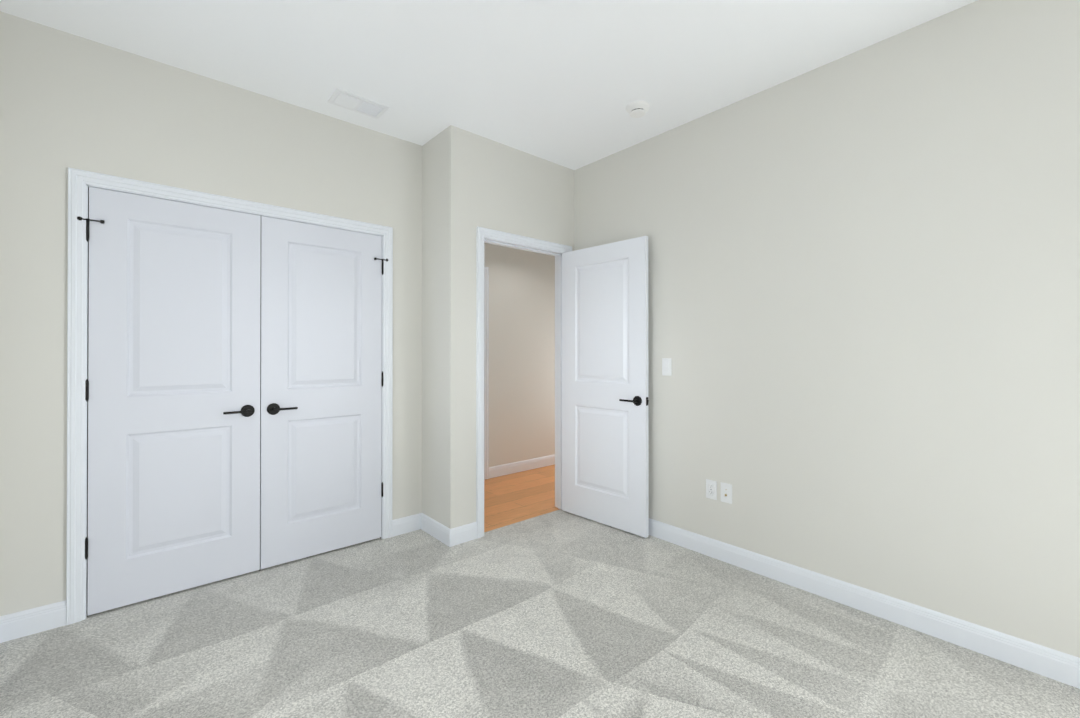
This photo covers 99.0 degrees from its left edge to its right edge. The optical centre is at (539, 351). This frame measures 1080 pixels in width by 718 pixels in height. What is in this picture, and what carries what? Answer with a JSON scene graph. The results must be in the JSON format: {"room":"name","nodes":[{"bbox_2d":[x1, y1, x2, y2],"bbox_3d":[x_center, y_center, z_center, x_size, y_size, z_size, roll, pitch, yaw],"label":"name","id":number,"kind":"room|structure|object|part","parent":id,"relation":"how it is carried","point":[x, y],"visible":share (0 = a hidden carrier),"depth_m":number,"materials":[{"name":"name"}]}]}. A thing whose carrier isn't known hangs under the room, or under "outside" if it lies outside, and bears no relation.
{"room":"empty bedroom","nodes":[
{"label":"empty bedroom","id":0,"kind":"room"},
{"bbox_2d":[0,11,421,615],"bbox_3d":[-1.638,-0.077,2.692,2.018,2.800,0.115,0,0,-41],"label":"wall","id":1,"kind":"structure","parent":0,"point":[72,101],"depth_m":2.21,"materials":[{"name":"paint"}]},
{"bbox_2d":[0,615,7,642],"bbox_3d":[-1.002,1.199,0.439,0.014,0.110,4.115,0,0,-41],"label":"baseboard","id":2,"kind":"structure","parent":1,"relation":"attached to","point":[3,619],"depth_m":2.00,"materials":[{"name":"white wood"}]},
{"bbox_2d":[87,187,260,615],"bbox_3d":[-1.883,0.235,2.425,0.706,2.030,0.035,0,0,-41],"label":"closet door","id":3,"kind":"structure","parent":1,"relation":"in","point":[173,376],"depth_m":2.38,"materials":[{"name":"white wood"}]},
{"bbox_2d":[77,216,254,559],"bbox_3d":[-1.889,0.099,2.381,0.717,1.765,0.076,0,0,-41],"label":"hardware piece","id":4,"kind":"object","parent":3,"relation":"attached to","point":[247,410],"visible":1,"depth_m":2.18,"materials":[{"name":"black metal"}]},
{"bbox_2d":[66,167,392,624],"bbox_3d":[-1.641,0.231,2.688,1.460,2.063,0.116,0,0,-41],"label":"door frame","id":5,"kind":"structure","parent":1,"relation":"attached to","point":[87,186],"depth_m":2.19,"materials":[{"name":"white wood"}]},
{"bbox_2d":[260,216,381,568],"bbox_3d":[-1.346,0.236,2.891,0.706,2.030,0.035,0,0,-41],"label":"closet door","id":6,"kind":"structure","parent":1,"relation":"in","point":[321,370],"depth_m":2.85,"materials":[{"name":"white wood"}]},
{"bbox_2d":[267,258,387,496],"bbox_3d":[-1.301,0.101,2.891,0.717,1.765,0.076,0,0,-41],"label":"hardware piece","id":7,"kind":"object","parent":6,"relation":"attached to","point":[273,408],"visible":0.92,"depth_m":2.69,"materials":[{"name":"black metal"}]},
{"bbox_2d":[422,125,465,528],"bbox_3d":[-0.962,-0.074,3.525,0.115,2.800,1.292,0,0,-41],"label":"wall","id":8,"kind":"structure","parent":0,"point":[444,327],"depth_m":3.07,"materials":[{"name":"paint"}]},
{"bbox_2d":[416,513,455,546],"bbox_3d":[-0.714,1.209,3.137,0.014,0.110,0.416,0,0,-41],"label":"baseboard","id":9,"kind":"structure","parent":8,"relation":"attached to","point":[442,533],"depth_m":3.11,"materials":[{"name":"white wood"}]},
{"bbox_2d":[0,0,976,169],"bbox_3d":[-0.076,-1.531,1.765,3.367,0.100,5.120,0,0,-41],"label":"ceiling","id":10,"kind":"structure","parent":0,"point":[564,83],"depth_m":2.27,"materials":[{"name":"paint"}]},
{"bbox_2d":[327,88,389,118],"bbox_3d":[-1.083,-1.473,2.755,0.305,0.008,0.185,0,0,-41],"label":"ceiling vent","id":11,"kind":"object","parent":10,"relation":"in","point":[348,100],"visible":1,"depth_m":2.73,"materials":[{"name":"white metal"}]},
{"bbox_2d":[626,101,649,117],"bbox_3d":[0.591,-1.452,2.785,0.142,0.049,0.142,0,0,-41],"label":"smoke detector","id":12,"kind":"object","parent":10,"relation":"attached to","point":[637,109],"visible":1,"depth_m":2.75,"materials":[{"name":"white plastic"}]},
{"bbox_2d":[484,243,554,466],"bbox_3d":[-0.270,-0.069,4.904,2.967,2.800,0.115,0,0,-41],"label":"wall","id":13,"kind":"structure","parent":0,"point":[521,355],"depth_m":4.88,"materials":[{"name":"paint"}]},
{"bbox_2d":[484,267,488,479],"bbox_3d":[-0.855,0.213,4.307,0.897,2.110,0.019,0,0,-41],"label":"door frame","id":14,"kind":"structure","parent":13,"relation":"attached to","point":[486,372],"depth_m":4.58,"materials":[{"name":"white wood"}]},
{"bbox_2d":[489,454,554,478],"bbox_3d":[0.145,1.217,5.173,1.752,0.110,0.014,0,0,-41],"label":"baseboard","id":15,"kind":"structure","parent":13,"relation":"attached to","point":[516,467],"depth_m":4.86,"materials":[{"name":"white wood"}]},
{"bbox_2d":[466,131,573,523],"bbox_3d":[0.501,-0.072,4.015,2.737,2.800,0.115,0,0,-41],"label":"wall","id":16,"kind":"structure","parent":0,"point":[511,190],"depth_m":3.27,"materials":[{"name":"paint"}]},
{"bbox_2d":[476,226,571,538],"bbox_3d":[-0.130,0.210,3.466,0.900,2.110,0.153,0,0,-41],"label":"door frame","id":17,"kind":"structure","parent":16,"relation":"attached to","point":[481,233],"depth_m":3.26,"materials":[{"name":"white wood"}]},
{"bbox_2d":[562,236,648,537],"bbox_3d":[0.455,0.238,3.382,0.136,2.030,0.782,0,0,-44],"label":"entry door","id":18,"kind":"structure","parent":17,"relation":"attached to","point":[605,466],"depth_m":3.33,"materials":[{"name":"white wood"}]},
{"bbox_3d":[0.455,0.183,3.382,0.135,1.604,0.782,0,0,-44],"label":"entry door hardware","id":19,"kind":"part","parent":18,"relation":"part of","materials":[{"name":"black metal"}]},
{"bbox_2d":[484,465,559,531],"bbox_3d":[0.127,1.301,4.442,2.757,0.056,1.175,0,0,-41],"label":"floor","id":20,"kind":"structure","parent":0,"point":[513,498],"depth_m":4.04,"materials":[{"name":"brown wood"}]},
{"bbox_2d":[0,509,1079,717],"bbox_3d":[-0.063,1.289,1.740,3.157,0.060,4.870,0,0,-41],"label":"floor carpet","id":21,"kind":"object","parent":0,"point":[560,613],"visible":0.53,"depth_m":1.95,"materials":[{"name":"grey carpet"}]},
{"bbox_2d":[574,0,1079,657],"bbox_3d":[1.573,-0.079,2.341,0.115,2.800,3.838,0,0,-41],"label":"wall","id":22,"kind":"structure","parent":0,"point":[864,298],"depth_m":2.17,"materials":[{"name":"paint"}]},
{"bbox_2d":[662,358,671,375],"bbox_3d":[0.847,0.104,3.082,0.010,0.116,0.071,0,0,-41],"label":"light switch","id":23,"kind":"object","parent":22,"relation":"attached to","point":[666,366],"visible":1,"depth_m":3.08,"materials":[{"name":"white plastic"}]},
{"bbox_2d":[706,479,716,499],"bbox_3d":[1.054,0.851,2.840,0.010,0.116,0.071,0,0,-41],"label":"duplex electrical outlet","id":24,"kind":"object","parent":22,"relation":"attached to","point":[711,489],"visible":1,"depth_m":2.84,"materials":[{"name":"white plastic"}]},
{"bbox_2d":[721,482,731,503],"bbox_3d":[1.115,0.851,2.765,0.016,0.116,0.071,0,0,-41],"label":"outlet","id":25,"kind":"object","parent":22,"relation":"attached to","point":[726,492],"visible":1,"depth_m":2.77,"materials":[{"name":"white plastic"}]},
{"bbox_2d":[649,518,1079,688],"bbox_3d":[1.488,1.206,2.333,0.017,0.110,3.713,0,0,-41],"label":"baseboard","id":26,"kind":"structure","parent":22,"relation":"attached to","point":[1056,665],"depth_m":2.14,"materials":[{"name":"white wood"}]}
]}

